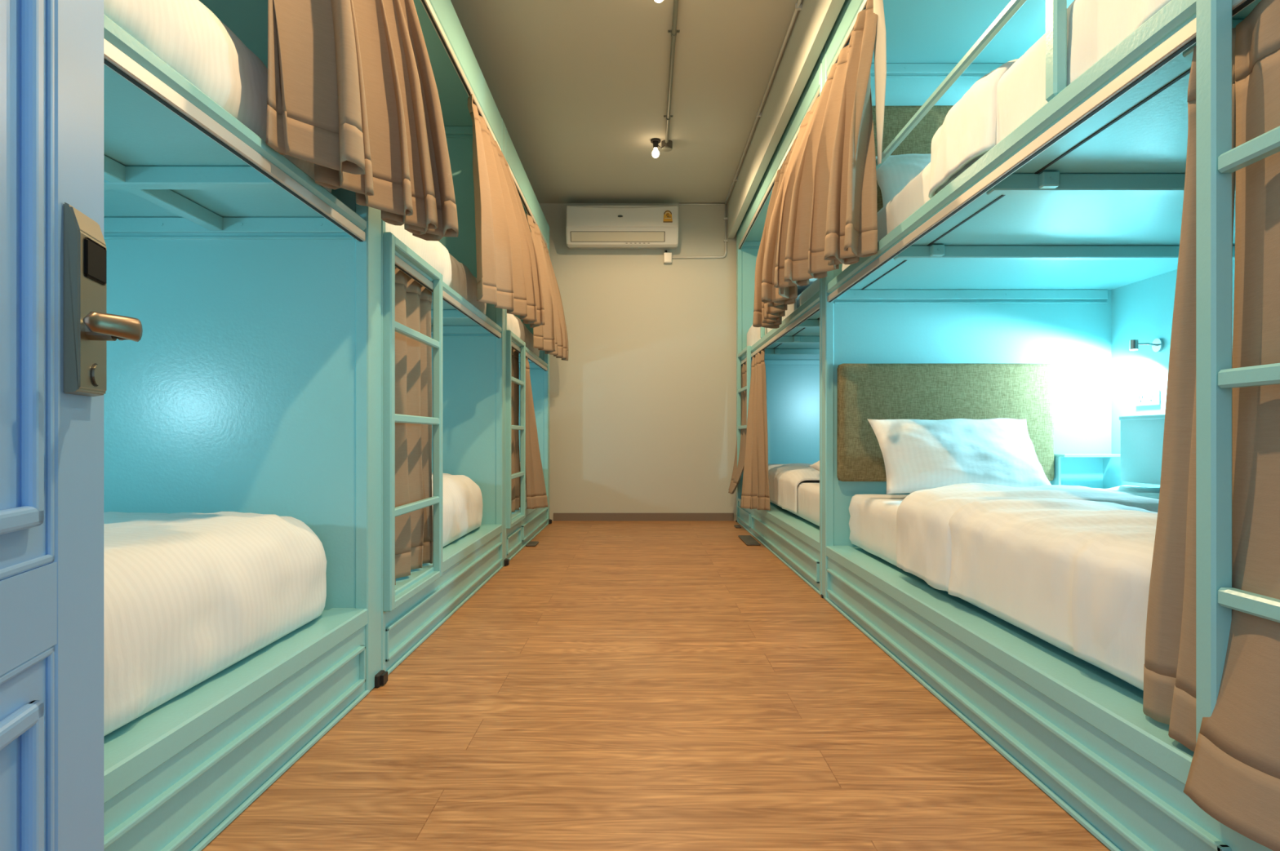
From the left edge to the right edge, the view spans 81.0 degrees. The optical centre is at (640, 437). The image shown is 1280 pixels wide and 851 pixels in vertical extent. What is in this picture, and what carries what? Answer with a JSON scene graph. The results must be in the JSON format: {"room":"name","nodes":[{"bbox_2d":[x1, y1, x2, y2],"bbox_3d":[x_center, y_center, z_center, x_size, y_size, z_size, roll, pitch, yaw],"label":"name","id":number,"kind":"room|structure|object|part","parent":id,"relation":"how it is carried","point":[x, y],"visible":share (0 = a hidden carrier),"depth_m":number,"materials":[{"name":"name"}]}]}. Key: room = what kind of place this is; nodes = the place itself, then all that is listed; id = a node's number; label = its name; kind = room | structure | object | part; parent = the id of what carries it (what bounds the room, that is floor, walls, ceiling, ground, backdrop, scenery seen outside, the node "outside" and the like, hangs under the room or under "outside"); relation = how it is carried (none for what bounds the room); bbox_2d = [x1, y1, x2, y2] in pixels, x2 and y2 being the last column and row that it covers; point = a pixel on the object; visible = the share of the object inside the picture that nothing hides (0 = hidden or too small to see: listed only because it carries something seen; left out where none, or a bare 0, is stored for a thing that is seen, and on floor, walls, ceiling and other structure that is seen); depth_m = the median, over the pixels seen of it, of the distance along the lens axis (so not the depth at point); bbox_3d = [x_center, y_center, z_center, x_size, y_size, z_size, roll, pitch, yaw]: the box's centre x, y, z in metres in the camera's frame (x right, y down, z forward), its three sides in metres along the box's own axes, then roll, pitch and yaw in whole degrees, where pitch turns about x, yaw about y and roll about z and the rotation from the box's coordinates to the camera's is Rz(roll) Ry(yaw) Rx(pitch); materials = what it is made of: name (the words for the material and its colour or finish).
{"room":"dormitory","nodes":[
{"label":"dormitory","id":0,"kind":"room"},
{"bbox_2d":[450,0,803,203],"bbox_3d":[0.015,-1.960,3.095,4.230,0.100,6.230,0,0,0],"label":"ceiling","id":1,"kind":"structure","parent":0,"point":[579,89],"depth_m":4.07,"materials":[{"name":"grey paint"}]},
{"bbox_2d":[650,137,664,158],"bbox_3d":[0.112,-1.853,4.810,0.099,0.113,0.064,0,0,0],"label":"bulb","id":2,"kind":"object","parent":1,"relation":"attached to","point":[655,141],"visible":1,"depth_m":4.79,"materials":[{"name":"white glass"}]},
{"bbox_3d":[0.095,-1.827,4.810,0.048,0.062,0.048,0,0,0],"label":"glass bulb","id":3,"kind":"part","parent":2,"relation":"part of","materials":[{"name":"beige glass"}]},
{"bbox_2d":[661,139,672,151],"bbox_3d":[0.168,-1.885,4.840,0.072,0.050,0.072,0,0,0],"label":"junction box","id":4,"kind":"object","parent":1,"relation":"attached to","point":[668,147],"visible":0.97,"depth_m":4.82,"materials":[{"name":"grey"}]},
{"bbox_3d":[0.168,-1.863,4.840,0.068,0.007,0.068,0,0,0],"label":"box lid","id":5,"kind":"part","parent":4,"relation":"part of","materials":[{"name":"grey metal"}]},
{"bbox_2d":[663,0,679,142],"bbox_3d":[0.157,-1.896,2.550,0.068,0.027,4.500,0,0,0],"label":"conduit","id":6,"kind":"object","parent":1,"relation":"attached to","point":[673,32],"visible":1,"depth_m":3.78,"materials":[{"name":"grey metal"}]},
{"bbox_2d":[538,203,736,520],"bbox_3d":[0.015,-0.615,6.160,4.230,2.590,0.100,0,0,0],"label":"wall","id":7,"kind":"structure","parent":0,"point":[642,404],"depth_m":6.11,"materials":[{"name":"grey paint"}]},
{"bbox_2d":[565,205,678,248],"bbox_3d":[-0.147,-1.680,5.995,0.886,0.320,0.228,0,0,0],"label":"air conditioner","id":8,"kind":"object","parent":7,"relation":"attached to","point":[587,227],"visible":1,"depth_m":5.90,"materials":[{"name":"white plastic"}]},
{"bbox_2d":[662,210,672,222],"bbox_3d":[0.212,-1.735,5.882,0.072,0.094,0.001,0,0,0],"label":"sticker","id":9,"kind":"object","parent":8,"relation":"attached to","point":[667,215],"depth_m":5.88,"materials":[{"name":"yellow paper"}]},
{"bbox_2d":[553,513,733,521],"bbox_3d":[0.022,0.648,6.103,1.465,0.064,0.014,0,0,0],"label":"baseboard","id":10,"kind":"structure","parent":7,"relation":"attached to","point":[557,517],"depth_m":6.10,"materials":[{"name":"brown wood"}]},
{"bbox_2d":[663,250,671,263],"bbox_3d":[0.219,-1.470,6.088,0.066,0.103,0.043,0,0,0],"label":"box","id":11,"kind":"object","parent":7,"relation":"attached to","point":[667,255],"visible":1,"depth_m":6.07,"materials":[{"name":"white plastic"}]},
{"bbox_2d":[671,0,801,258],"bbox_3d":[0.480,-1.683,3.115,0.455,0.452,5.989,0,0,0],"label":"cable trunking","id":12,"kind":"object","parent":7,"relation":"attached to","point":[797,6],"visible":1,"depth_m":4.67,"materials":[{"name":"white plastic"}]},
{"bbox_2d":[727,0,844,239],"bbox_3d":[0.733,-1.765,3.095,0.049,0.290,6.030,0,0,0],"label":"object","id":13,"kind":"structure","parent":7,"relation":"attached to","point":[813,24],"depth_m":3.76,"materials":[{"name":"grey paint"}]},
{"bbox_2d":[201,520,1111,850],"bbox_3d":[0.015,0.730,2.655,4.230,0.100,7.110,0,0,0],"label":"floor","id":14,"kind":"structure","parent":0,"point":[613,686],"depth_m":1.72,"materials":[{"name":"brown wood"}]},
{"bbox_2d":[103,0,387,850],"bbox_3d":[-1.335,-0.492,1.123,1.266,2.345,1.925,0,0,0],"label":"bunk bed","id":15,"kind":"object","parent":14,"relation":"on","point":[251,382],"visible":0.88,"depth_m":1.99,"materials":[{"name":"teal paint"}]},
{"bbox_2d":[103,511,326,737],"bbox_3d":[-1.342,0.301,1.082,1.146,0.287,1.764,0,0,0],"label":"duvet","id":16,"kind":"object","parent":15,"relation":"on","point":[188,597],"visible":0.64,"depth_m":1.38,"materials":[{"name":"white fabric"}]},
{"bbox_2d":[103,0,331,193],"bbox_3d":[-1.334,-0.732,1.089,1.157,0.264,1.760,0,0,0],"label":"duvet","id":17,"kind":"object","parent":15,"relation":"on","point":[186,35],"visible":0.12,"depth_m":1.33,"materials":[{"name":"white fabric"}]},
{"bbox_3d":[-1.353,-0.581,2.035,1.194,2.078,0.098,0,0,0],"label":"panel","id":18,"kind":"part","parent":15,"relation":"part of","materials":[{"name":"teal paint"}]},
{"bbox_3d":[-1.344,-0.553,1.979,1.172,0.056,0.014,0,0,0],"label":"panel trim","id":19,"kind":"part","parent":15,"relation":"part of","materials":[{"name":"teal paint"}]},
{"bbox_3d":[-0.739,-0.560,1.085,0.033,0.032,1.790,0,0,0],"label":"bed rail","id":20,"kind":"part","parent":15,"relation":"part of","materials":[{"name":"teal paint"}]},
{"bbox_2d":[265,0,458,240],"bbox_3d":[-0.629,-1.014,1.758,0.262,0.910,0.756,0,0,0],"label":"curtain","id":21,"kind":"object","parent":15,"relation":"hanging from","point":[353,94],"visible":1,"depth_m":1.79,"materials":[{"name":"brown fabric"}]},
{"bbox_3d":[-0.739,-0.492,2.032,0.035,2.345,0.104,0,0,0],"label":"post","id":22,"kind":"part","parent":15,"relation":"part of","materials":[{"name":"teal metal"}]},
{"bbox_2d":[381,0,509,675],"bbox_3d":[-1.333,-0.492,3.047,1.269,2.345,1.915,0,0,0],"label":"bunk bed","id":23,"kind":"object","parent":14,"relation":"on","point":[468,420],"visible":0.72,"depth_m":3.19,"materials":[{"name":"teal paint"}]},
{"bbox_3d":[-0.739,-0.492,2.106,0.035,2.345,0.029,0,0,0],"label":"post","id":24,"kind":"part","parent":23,"relation":"part of","materials":[{"name":"teal metal"}]},
{"bbox_2d":[395,266,432,585],"bbox_3d":[-0.770,-0.061,2.464,0.074,1.018,0.654,0,0,0],"label":"curtain","id":25,"kind":"object","parent":23,"relation":"hanging from","point":[413,301],"visible":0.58,"depth_m":2.54,"materials":[{"name":"brown fabric"}]},
{"bbox_2d":[385,222,486,315],"bbox_3d":[-1.334,-0.722,3.019,1.161,0.244,1.666,0,0,0],"label":"duvet","id":26,"kind":"object","parent":23,"relation":"on","point":[455,274],"visible":0.05,"depth_m":2.97,"materials":[{"name":"white fabric"}]},
{"bbox_3d":[-1.353,-1.627,3.062,1.194,0.014,1.885,0,0,0],"label":"roof panel","id":27,"kind":"part","parent":23,"relation":"part of","materials":[{"name":"teal paint"}]},
{"bbox_3d":[-0.739,-0.560,3.010,0.033,0.032,1.780,0,0,0],"label":"bed rail","id":28,"kind":"part","parent":23,"relation":"part of","materials":[{"name":"teal paint"}]},
{"bbox_2d":[431,472,482,546],"bbox_3d":[-1.343,0.294,3.274,1.140,0.299,1.175,0,0,0],"label":"duvet","id":29,"kind":"object","parent":23,"relation":"on","point":[462,498],"visible":0.17,"depth_m":3.31,"materials":[{"name":"white fabric"}]},
{"bbox_3d":[-1.344,-1.591,3.899,1.172,0.056,0.014,0,0,0],"label":"panel trim","id":30,"kind":"part","parent":23,"relation":"part of","materials":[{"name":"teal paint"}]},
{"bbox_3d":[-1.353,-0.581,3.955,1.194,2.078,0.098,0,0,0],"label":"panel","id":31,"kind":"part","parent":23,"relation":"part of","materials":[{"name":"teal paint"}]},
{"bbox_3d":[-1.344,-0.553,3.899,1.172,0.056,0.014,0,0,0],"label":"panel trim","id":32,"kind":"part","parent":23,"relation":"part of","materials":[{"name":"teal paint"}]},
{"bbox_3d":[-0.739,-1.581,3.010,0.033,0.167,1.780,0,0,0],"label":"rail","id":33,"kind":"part","parent":23,"relation":"part of","materials":[{"name":"teal paint"}]},
{"bbox_3d":[-0.739,-0.492,3.952,0.035,2.345,0.104,0,0,0],"label":"post","id":34,"kind":"part","parent":23,"relation":"part of","materials":[{"name":"teal paint"}]},
{"bbox_2d":[467,93,544,328],"bbox_3d":[-0.623,-1.019,3.467,0.271,0.900,0.890,0,0,0],"label":"curtain","id":35,"kind":"object","parent":23,"relation":"hanging from","point":[508,278],"visible":1,"depth_m":3.37,"materials":[{"name":"brown fabric"}]},
{"bbox_2d":[506,128,551,560],"bbox_3d":[-1.333,-0.492,4.970,1.269,2.345,1.920,0,0,0],"label":"bunk bed","id":36,"kind":"object","parent":14,"relation":"on","point":[523,525],"visible":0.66,"depth_m":4.62,"materials":[{"name":"teal paint"}]},
{"bbox_3d":[-0.739,-0.492,4.026,0.035,2.345,0.029,0,0,0],"label":"post","id":37,"kind":"part","parent":36,"relation":"part of","materials":[{"name":"teal paint"}]},
{"bbox_2d":[511,348,519,512],"bbox_3d":[-0.778,-0.062,4.434,0.063,1.016,0.730,0,0,0],"label":"curtain","id":38,"kind":"object","parent":36,"relation":"hanging from","point":[515,355],"visible":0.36,"depth_m":4.61,"materials":[{"name":"brown fabric"}]},
{"bbox_2d":[506,313,539,356],"bbox_3d":[-1.334,-0.721,4.938,1.157,0.243,1.704,0,0,0],"label":"duvet","id":39,"kind":"object","parent":36,"relation":"on","point":[514,324],"visible":0.07,"depth_m":4.89,"materials":[{"name":"white fabric"}]},
{"bbox_3d":[-1.353,-1.627,4.985,1.194,0.014,1.890,0,0,0],"label":"roof panel","id":40,"kind":"part","parent":36,"relation":"part of","materials":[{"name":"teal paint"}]},
{"bbox_3d":[-0.739,-1.581,4.933,0.033,0.167,1.785,0,0,0],"label":"rail","id":41,"kind":"part","parent":36,"relation":"part of","materials":[{"name":"teal paint"}]},
{"bbox_3d":[-1.353,-0.581,5.880,1.194,2.078,0.098,0,0,0],"label":"panel","id":42,"kind":"part","parent":36,"relation":"part of","materials":[{"name":"teal paint"}]},
{"bbox_3d":[-1.344,-0.553,5.824,1.172,0.056,0.014,0,0,0],"label":"panel trim","id":43,"kind":"part","parent":36,"relation":"part of","materials":[{"name":"teal paint"}]},
{"bbox_3d":[-0.739,-0.560,4.933,0.033,0.032,1.785,0,0,0],"label":"bed rail","id":44,"kind":"part","parent":36,"relation":"part of","materials":[{"name":"teal paint"}]},
{"bbox_2d":[525,356,547,509],"bbox_3d":[-0.669,-0.034,4.740,0.155,0.962,0.241,0,0,0],"label":"curtain","id":45,"kind":"object","parent":36,"relation":"hanging from","point":[535,491],"visible":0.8,"depth_m":4.73,"materials":[{"name":"brown fabric"}]},
{"bbox_3d":[-0.739,-0.492,5.877,0.035,2.345,0.104,0,0,0],"label":"post","id":46,"kind":"part","parent":36,"relation":"part of","materials":[{"name":"teal paint"}]},
{"bbox_2d":[526,213,568,360],"bbox_3d":[-0.648,-1.021,5.298,0.230,0.896,1.026,0,0,0],"label":"curtain","id":47,"kind":"object","parent":36,"relation":"hanging from","point":[551,337],"visible":0.78,"depth_m":5.08,"materials":[{"name":"brown fabric"}]},
{"bbox_2d":[525,541,538,546],"bbox_3d":[-0.685,0.674,4.740,0.061,0.012,0.160,0,0,0],"label":"pad","id":48,"kind":"object","parent":14,"relation":"on","point":[531,544],"visible":1,"depth_m":4.71,"materials":[{"name":"grey"}]},
{"bbox_2d":[737,535,760,546],"bbox_3d":[0.709,0.674,4.910,0.087,0.012,0.420,0,0,0],"label":"pad","id":49,"kind":"object","parent":14,"relation":"on","point":[748,540],"visible":1,"depth_m":4.85,"materials":[{"name":"grey"}]},
{"bbox_2d":[735,50,822,595],"bbox_3d":[1.365,-0.530,4.628,1.237,2.420,2.845,0,0,0],"label":"bunk bed","id":50,"kind":"object","parent":14,"relation":"on","point":[793,350],"visible":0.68,"depth_m":5.26,"materials":[{"name":"teal paint"}]},
{"bbox_2d":[728,361,746,493],"bbox_3d":[0.728,-0.074,5.630,0.158,0.973,0.602,0,0,0],"label":"curtain","id":51,"kind":"object","parent":50,"relation":"hanging from","point":[738,470],"visible":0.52,"depth_m":5.55,"materials":[{"name":"brown fabric"}]},
{"bbox_3d":[0.788,-0.530,6.005,0.035,2.420,0.089,0,0,0],"label":"post","id":52,"kind":"part","parent":50,"relation":"part of","materials":[{"name":"teal metal"}]},
{"bbox_3d":[1.377,-1.531,5.959,1.138,0.056,0.014,0,0,0],"label":"panel trim","id":53,"kind":"part","parent":50,"relation":"part of","materials":[{"name":"teal paint"}]},
{"bbox_2d":[740,350,770,511],"bbox_3d":[0.717,-0.057,4.888,0.179,1.008,0.665,0,0,0],"label":"curtain","id":54,"kind":"object","parent":50,"relation":"hanging from","point":[755,495],"visible":1,"depth_m":4.76,"materials":[{"name":"brown fabric"}]},
{"bbox_3d":[1.386,-1.567,4.643,1.160,0.014,2.815,0,0,0],"label":"roof panel","id":55,"kind":"part","parent":50,"relation":"part of","materials":[{"name":"teal paint"}]},
{"bbox_3d":[0.787,-0.781,4.840,0.026,0.281,0.036,0,0,0],"label":"guard post","id":56,"kind":"part","parent":50,"relation":"part of","materials":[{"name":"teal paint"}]},
{"bbox_3d":[0.788,-1.631,4.598,0.033,0.218,2.725,0,0,0],"label":"rail","id":57,"kind":"part","parent":50,"relation":"part of","materials":[{"name":"teal paint"}]},
{"bbox_3d":[0.788,-0.621,4.598,0.033,0.044,2.725,0,0,0],"label":"bed rail","id":58,"kind":"part","parent":50,"relation":"part of","materials":[{"name":"teal paint"}]},
{"bbox_3d":[0.795,-0.595,4.598,0.022,0.016,2.725,0,0,0],"label":"rail","id":59,"kind":"part","parent":50,"relation":"part of","materials":[{"name":"teal paint"}]},
{"bbox_3d":[1.386,-0.551,6.008,1.160,2.018,0.083,0,0,0],"label":"panel","id":60,"kind":"part","parent":50,"relation":"part of","materials":[{"name":"teal paint"}]},
{"bbox_3d":[1.377,-0.588,5.959,1.138,0.056,0.014,0,0,0],"label":"panel trim","id":61,"kind":"part","parent":50,"relation":"part of","materials":[{"name":"teal paint"}]},
{"bbox_2d":[752,96,819,328],"bbox_3d":[0.661,-1.039,3.648,0.287,0.903,1.147,0,0,0],"label":"curtain","id":62,"kind":"object","parent":50,"relation":"hanging from","point":[771,303],"visible":0.49,"depth_m":3.37,"materials":[{"name":"brown fabric"}]},
{"bbox_2d":[769,480,819,526],"bbox_3d":[1.397,0.346,4.585,1.072,0.199,2.634,0,0,0],"label":"mattress","id":63,"kind":"object","parent":50,"relation":"on","point":[808,491],"visible":0.05,"depth_m":3.89,"materials":[{"name":"white fabric"}]},
{"bbox_2d":[768,463,819,513],"bbox_3d":[1.366,0.300,4.990,1.071,0.240,1.740,0,0,0],"label":"duvet","id":64,"kind":"object","parent":63,"relation":"on","point":[784,480],"visible":0.34,"depth_m":4.39,"materials":[{"name":"white fabric"}]},
{"bbox_2d":[809,461,819,471],"bbox_3d":[1.220,0.165,3.860,0.620,0.144,0.399,0,0,-3],"label":"pillow","id":65,"kind":"object","parent":63,"relation":"on","point":[815,466],"visible":0.02,"depth_m":3.96,"materials":[{"name":"white fabric"}]},
{"bbox_2d":[796,279,819,308],"bbox_3d":[1.386,-0.708,4.585,1.091,0.150,2.633,0,0,0],"label":"mattress","id":66,"kind":"object","parent":50,"relation":"on","point":[814,287],"visible":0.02,"depth_m":3.78,"materials":[{"name":"white fabric"}]},
{"bbox_2d":[746,278,817,346],"bbox_3d":[1.354,-0.768,4.900,1.094,0.236,1.801,0,0,0],"label":"duvet","id":67,"kind":"object","parent":66,"relation":"on","point":[753,333],"visible":0.12,"depth_m":4.82,"materials":[{"name":"white fabric"}]},
{"bbox_3d":[0.788,-0.530,3.220,0.035,2.420,0.029,0,0,0],"label":"post","id":68,"kind":"part","parent":50,"relation":"part of","materials":[{"name":"teal paint"}]},
{"bbox_2d":[820,0,1279,850],"bbox_3d":[1.365,-0.530,1.683,1.237,2.420,3.025,0,0,0],"label":"bunk bed","id":69,"kind":"object","parent":14,"relation":"on","point":[1059,246],"visible":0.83,"depth_m":1.90,"materials":[{"name":"teal paint"}]},
{"bbox_3d":[0.788,-0.530,3.159,0.035,2.420,0.069,0,0,0],"label":"post","id":70,"kind":"part","parent":69,"relation":"part of","materials":[{"name":"teal paint"}]},
{"bbox_2d":[773,0,886,288],"bbox_3d":[0.667,-1.042,2.721,0.281,0.901,0.756,0,0,0],"label":"curtain","id":71,"kind":"object","parent":69,"relation":"hanging from","point":[828,220],"visible":1,"depth_m":2.53,"materials":[{"name":"brown fabric"}]},
{"bbox_3d":[0.788,-1.631,1.663,0.033,0.218,2.925,0,0,0],"label":"rail","id":72,"kind":"part","parent":69,"relation":"part of","materials":[{"name":"teal paint"}]},
{"bbox_2d":[841,162,930,271],"bbox_3d":[1.377,-0.720,2.003,1.110,0.175,2.209,0,0,0],"label":"mattress","id":73,"kind":"object","parent":69,"relation":"on","point":[915,193],"visible":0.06,"depth_m":2.35,"materials":[{"name":"white fabric"}]},
{"bbox_2d":[875,153,931,206],"bbox_3d":[1.220,-0.975,2.899,0.640,0.309,0.262,0,0,0],"label":"pillow","id":74,"kind":"object","parent":73,"relation":"on","point":[896,171],"visible":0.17,"depth_m":2.87,"materials":[{"name":"white fabric"}]},
{"bbox_2d":[928,0,1171,198],"bbox_3d":[1.336,-0.778,1.600,1.132,0.256,1.360,0,0,0],"label":"duvet","id":75,"kind":"object","parent":73,"relation":"on","point":[997,104],"visible":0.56,"depth_m":1.60,"materials":[{"name":"white fabric"}]},
{"bbox_2d":[871,105,953,212],"bbox_3d":[1.256,-1.108,3.092,0.890,0.516,0.052,0,0,0],"label":"headboard","id":76,"kind":"object","parent":69,"relation":"attached to","point":[918,141],"visible":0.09,"depth_m":3.07,"materials":[{"name":"green fabric"}]},
{"bbox_3d":[1.377,-1.531,3.124,1.138,0.056,0.014,0,0,0],"label":"panel trim","id":77,"kind":"part","parent":69,"relation":"part of","materials":[{"name":"teal paint"}]},
{"bbox_2d":[836,363,1053,481],"bbox_3d":[1.256,-0.062,3.092,0.888,0.488,0.053,0,0,0],"label":"headboard","id":78,"kind":"object","parent":69,"relation":"attached to","point":[937,391],"visible":0.66,"depth_m":3.07,"materials":[{"name":"green fabric"}]},
{"bbox_3d":[0.787,-0.910,2.260,0.022,0.022,1.720,0,0,0],"label":"guard rail","id":79,"kind":"part","parent":69,"relation":"part of","materials":[{"name":"teal paint"}]},
{"bbox_3d":[1.377,-0.588,3.124,1.138,0.056,0.014,0,0,0],"label":"panel trim","id":80,"kind":"part","parent":69,"relation":"part of","materials":[{"name":"teal paint"}]},
{"bbox_3d":[1.386,-0.551,3.163,1.160,2.018,0.063,0,0,0],"label":"panel","id":81,"kind":"part","parent":69,"relation":"part of","materials":[{"name":"teal paint"}]},
{"bbox_3d":[1.386,-1.567,1.698,1.160,0.014,2.995,0,0,0],"label":"roof panel","id":82,"kind":"part","parent":69,"relation":"part of","materials":[{"name":"teal paint"}]},
{"bbox_2d":[848,494,1143,691],"bbox_3d":[1.392,0.337,2.062,1.081,0.217,2.089,0,0,0],"label":"mattress","id":83,"kind":"object","parent":69,"relation":"on","point":[873,526],"visible":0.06,"depth_m":2.75,"materials":[{"name":"white fabric"}]},
{"bbox_2d":[866,418,1050,494],"bbox_3d":[1.225,0.069,2.884,0.640,0.290,0.258,0,0,-1],"label":"pillow","id":84,"kind":"object","parent":83,"relation":"on","point":[918,455],"visible":0.9,"depth_m":2.81,"materials":[{"name":"white fabric"}]},
{"bbox_2d":[896,483,1159,689],"bbox_3d":[1.358,0.282,1.910,1.088,0.277,1.760,0,0,0],"label":"duvet","id":85,"kind":"object","parent":83,"relation":"on","point":[1070,566],"visible":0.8,"depth_m":1.67,"materials":[{"name":"white fabric"}]},
{"bbox_3d":[0.788,-0.621,1.663,0.033,0.044,2.925,0,0,0],"label":"bed rail","id":86,"kind":"part","parent":69,"relation":"part of","materials":[{"name":"teal paint"}]},
{"bbox_3d":[0.795,-0.595,1.663,0.022,0.016,2.925,0,0,0],"label":"rail","id":87,"kind":"part","parent":69,"relation":"part of","materials":[{"name":"teal paint"}]},
{"bbox_3d":[0.787,-0.781,1.420,0.026,0.281,0.036,0,0,0],"label":"guard post","id":88,"kind":"part","parent":69,"relation":"part of","materials":[{"name":"teal paint"}]},
{"bbox_2d":[1050,453,1120,484],"bbox_3d":[1.829,0.149,3.066,0.251,0.162,0.102,0,0,0],"label":"shelf","id":89,"kind":"object","parent":69,"relation":"attached to","point":[1056,481],"visible":0.59,"depth_m":3.06,"materials":[{"name":"teal paint"}]},
{"bbox_2d":[1119,414,1164,484],"bbox_3d":[1.841,0.041,2.375,0.233,0.234,0.658,0,0,0],"label":"base cabinet","id":90,"kind":"object","parent":69,"relation":"attached to","point":[1141,436],"visible":0.31,"depth_m":2.58,"materials":[{"name":"teal paint"}]},
{"bbox_2d":[1128,338,1164,351],"bbox_3d":[1.916,-0.350,2.845,0.103,0.052,0.053,0,0,6],"label":"reading lamp","id":91,"kind":"object","parent":69,"relation":"attached to","point":[1157,344],"visible":1,"depth_m":2.85,"materials":[{"name":"grey metal"}]},
{"bbox_3d":[1.922,-0.353,2.844,0.067,0.014,0.014,0,0,13],"label":"arm","id":92,"kind":"part","parent":91,"relation":"part of","materials":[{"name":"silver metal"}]},
{"bbox_3d":[1.960,-0.350,2.840,0.011,0.052,0.052,0,0,0],"label":"wall plate","id":93,"kind":"part","parent":91,"relation":"part of","materials":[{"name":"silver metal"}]},
{"bbox_2d":[1135,389,1159,406],"bbox_3d":[1.960,-0.153,2.900,0.012,0.060,0.130,0,0,0],"label":"wall socket","id":94,"kind":"object","parent":69,"relation":"attached to","point":[1146,397],"visible":1,"depth_m":2.89,"materials":[{"name":"white plastic"}]},
{"bbox_3d":[1.975,-0.440,1.683,0.018,2.240,3.025,0,0,0],"label":"panel","id":95,"kind":"part","parent":69,"relation":"part of","materials":[{"name":"teal paint"}]},
{"bbox_2d":[1142,27,1235,751],"bbox_3d":[0.797,-0.059,1.120,0.047,1.003,0.201,0,0,0],"label":"curtain","id":96,"kind":"object","parent":69,"relation":"hanging from","point":[1170,654],"visible":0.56,"depth_m":1.11,"materials":[{"name":"brown fabric"}]},
{"bbox_2d":[1183,0,1279,850],"bbox_3d":[0.761,-0.044,0.737,0.112,1.029,0.557,0,0,0],"label":"curtain","id":97,"kind":"object","parent":69,"relation":"hanging from","point":[1233,777],"visible":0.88,"depth_m":0.95,"materials":[{"name":"brown fabric"}]},
{"bbox_3d":[0.015,-0.615,0.030,4.030,2.590,0.100,0,0,0],"label":"wall","id":98,"kind":"structure","parent":0,"visible":0},
{"bbox_2d":[0,0,142,850],"bbox_3d":[-0.523,-0.339,0.518,0.107,2.022,0.870,0,0,-17],"label":"door","id":99,"kind":"structure","parent":98,"relation":"in","point":[55,326],"depth_m":0.80,"materials":[{"name":"blue paint"}]},
{"bbox_3d":[-0.540,-0.543,0.513,0.015,1.354,0.610,0,0,-17],"label":"panel moulding","id":100,"kind":"part","parent":99,"relation":"part of","materials":[{"name":"blue paint"}]},
{"bbox_3d":[-0.540,0.396,0.513,0.015,0.348,0.610,0,0,-17],"label":"panel moulding","id":101,"kind":"part","parent":99,"relation":"part of","materials":[{"name":"blue paint"}]},
{"bbox_3d":[-0.575,-0.122,0.820,0.033,0.026,0.103,0,0,-17],"label":"lever handle","id":102,"kind":"part","parent":99,"relation":"part of","materials":[{"name":"brown metal"}]}
]}

